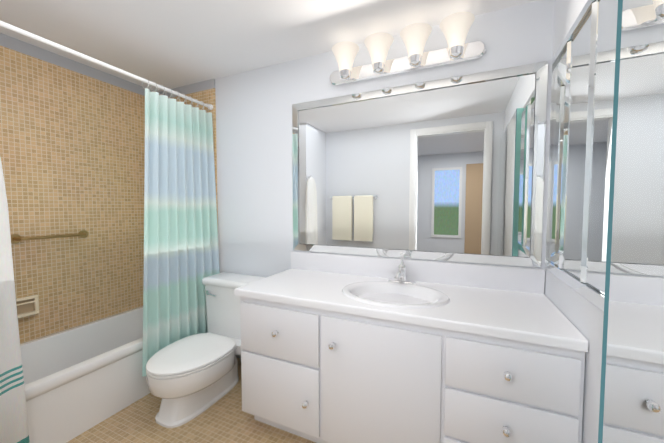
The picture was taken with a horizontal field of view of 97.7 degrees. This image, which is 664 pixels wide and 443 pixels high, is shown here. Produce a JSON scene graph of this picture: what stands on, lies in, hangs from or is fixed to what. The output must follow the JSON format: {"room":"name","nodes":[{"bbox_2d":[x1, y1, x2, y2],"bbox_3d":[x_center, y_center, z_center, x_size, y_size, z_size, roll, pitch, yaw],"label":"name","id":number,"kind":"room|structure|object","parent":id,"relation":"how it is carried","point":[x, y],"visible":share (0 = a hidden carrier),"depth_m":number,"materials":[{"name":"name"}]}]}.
{"room":"bathroom","nodes":[
{"label":"bathroom","id":0,"kind":"room"},
{"bbox_2d":[67,358,315,442],"bbox_3d":[-0.683,1.284,1.357,3.354,0.050,2.270,1,3,24],"label":"floor","id":1,"kind":"structure","parent":0,"point":[225,419],"depth_m":1.74,"materials":[{"name":"tile"}]},
{"bbox_2d":[20,306,149,442],"bbox_3d":[-1.651,1.020,2.119,0.725,0.405,1.425,1,3,24],"label":"bathtub","id":2,"kind":"object","parent":1,"relation":"on","point":[80,379],"visible":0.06,"depth_m":1.87,"materials":[{"name":"white ceramic"}]},
{"bbox_2d":[146,272,266,427],"bbox_3d":[-0.882,0.844,2.081,0.547,0.761,0.850,1,3,24],"label":"toilet","id":3,"kind":"object","parent":1,"relation":"on","point":[190,378],"visible":0.9,"depth_m":1.92,"materials":[{"name":"white ceramic"}]},
{"bbox_2d":[235,295,587,442],"bbox_3d":[0.303,0.844,1.658,1.610,0.800,0.666,1,3,24],"label":"bathroom vanity","id":4,"kind":"object","parent":1,"relation":"on","point":[335,348],"depth_m":1.33,"materials":[{"name":"white paint"}]},
{"bbox_2d":[234,267,587,350],"bbox_3d":[0.300,0.417,1.657,1.632,0.040,0.633,1,3,24],"label":"countertop","id":5,"kind":"structure","parent":4,"relation":"on","point":[484,310],"depth_m":1.38,"materials":[{"name":"white stone"}]},
{"bbox_2d":[326,275,453,314],"bbox_3d":[0.337,0.467,1.605,0.585,0.164,0.452,1,3,24],"label":"sink","id":6,"kind":"object","parent":5,"relation":"in","point":[434,298],"depth_m":1.67,"materials":[{"name":"white ceramic"}]},
{"bbox_2d":[394,253,417,282],"bbox_3d":[0.414,0.297,1.768,0.181,0.189,0.196,1,3,24],"label":"faucet","id":7,"kind":"object","parent":5,"relation":"on","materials":[{"name":"silver metal"}]},
{"bbox_2d":[0,0,537,91],"bbox_3d":[-0.683,-1.203,1.238,3.354,0.050,2.270,1,3,24],"label":"ceiling","id":8,"kind":"structure","parent":0,"point":[172,44],"depth_m":1.80,"materials":[{"name":"white paint"}]},
{"bbox_2d":[215,0,554,358],"bbox_3d":[-0.238,-0.006,2.286,3.354,2.440,0.100,1,3,24],"label":"wall","id":9,"kind":"structure","parent":0,"point":[254,165],"depth_m":2.29,"materials":[{"name":"white paint"}]},
{"bbox_2d":[159,79,214,97],"bbox_3d":[-1.353,-1.206,2.670,0.733,0.080,0.012,1,3,24],"label":"wall band","id":10,"kind":"object","parent":9,"relation":"attached to","point":[198,86],"visible":0.71,"depth_m":2.62,"materials":[{"name":"grey paint"}]},
{"bbox_2d":[172,88,217,224],"bbox_3d":[-1.353,0.012,2.729,0.733,2.360,0.012,1,3,24],"label":"wall tile","id":11,"kind":"structure","parent":9,"relation":"attached to","point":[208,96],"depth_m":2.56,"materials":[{"name":"beige tile"}]},
{"bbox_2d":[329,12,485,85],"bbox_3d":[0.398,-1.034,1.785,0.985,0.194,0.193,1,3,24],"label":"sconce","id":12,"kind":"object","parent":9,"relation":"attached to","point":[454,27],"visible":1,"depth_m":1.75,"materials":[{"name":"white glass"}]},
{"bbox_2d":[291,251,544,294],"bbox_3d":[0.426,0.317,1.932,1.632,0.136,0.020,1,3,24],"label":"backsplash","id":13,"kind":"structure","parent":9,"relation":"attached to","point":[462,275],"depth_m":1.82,"materials":[{"name":"white stone"}]},
{"bbox_2d":[292,61,547,267],"bbox_3d":[0.426,-0.318,1.908,1.605,1.119,0.016,1,3,24],"label":"mirror","id":14,"kind":"object","parent":9,"relation":"attached to","point":[441,171],"visible":1,"depth_m":1.83,"materials":[{"name":"silver metal"}]},
{"bbox_2d":[544,0,603,442],"bbox_3d":[0.779,0.075,0.585,0.100,2.440,2.170,1,3,24],"label":"wall","id":15,"kind":"structure","parent":0,"point":[583,315],"depth_m":1.08,"materials":[{"name":"white paint"}]},
{"bbox_2d":[545,0,617,311],"bbox_3d":[0.996,-0.284,1.189,0.016,1.119,0.820,1,3,24],"label":"mirror","id":16,"kind":"object","parent":15,"relation":"attached to","point":[582,94],"visible":0.67,"depth_m":1.11,"materials":[{"name":"silver metal"}]},
{"bbox_2d":[598,0,663,442],"bbox_3d":[0.570,0.239,0.303,0.038,2.100,1.170,1,3,24],"label":"mirror panel","id":17,"kind":"object","parent":15,"relation":"attached to","point":[631,409],"visible":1,"depth_m":0.70,"materials":[{"name":"silver glass"}]},
{"bbox_3d":[-2.033,0.049,1.120,0.840,2.440,0.596,1,3,24],"label":"wall","id":18,"kind":"structure","parent":0,"visible":0},
{"bbox_2d":[0,157,29,442],"bbox_3d":[-1.495,0.288,1.176,0.103,1.547,0.336,1,3,24],"label":"towel","id":19,"kind":"object","parent":18,"relation":"attached to","point":[13,421],"visible":1,"depth_m":1.28,"materials":[{"name":"white fabric"}]},
{"bbox_3d":[-1.902,0.076,1.396,0.828,2.360,0.012,1,3,24],"label":"wall","id":20,"kind":"structure","parent":18,"relation":"attached to","visible":0},
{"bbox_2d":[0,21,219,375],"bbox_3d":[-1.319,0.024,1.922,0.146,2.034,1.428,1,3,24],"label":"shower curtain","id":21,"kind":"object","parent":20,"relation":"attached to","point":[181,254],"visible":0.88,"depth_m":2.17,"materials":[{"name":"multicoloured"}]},
{"bbox_3d":[-2.187,0.011,1.920,0.100,2.440,2.170,1,3,24],"label":"wall","id":22,"kind":"structure","parent":0,"visible":0},
{"bbox_2d":[0,46,144,343],"bbox_3d":[-1.987,0.036,2.230,0.012,2.360,1.442,1,3,24],"label":"wall tiles","id":23,"kind":"structure","parent":22,"relation":"attached to","point":[72,149],"depth_m":2.21,"materials":[{"name":"beige tile"}]},
{"bbox_2d":[16,295,38,318],"bbox_3d":[-2.084,0.580,1.950,0.060,0.130,0.170,1,3,24],"label":"soap dish","id":24,"kind":"object","parent":23,"relation":"attached to","point":[27,306],"visible":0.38,"depth_m":1.98,"materials":[{"name":"beige ceramic"}]},
{"bbox_2d":[11,230,88,243],"bbox_3d":[-2.006,0.108,2.093,0.066,0.063,0.449,1,3,24],"label":"grab rail","id":25,"kind":"object","parent":23,"relation":"attached to","point":[16,238],"visible":0.98,"depth_m":2.03,"materials":[{"name":"gold metal"}]},
{"bbox_2d":[0,33,155,95],"bbox_3d":[-1.987,-1.182,2.172,0.012,0.080,1.442,1,3,24],"label":"wall band","id":26,"kind":"object","parent":22,"relation":"attached to","point":[12,43],"visible":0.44,"depth_m":2.17,"materials":[{"name":"grey paint"}]}
]}

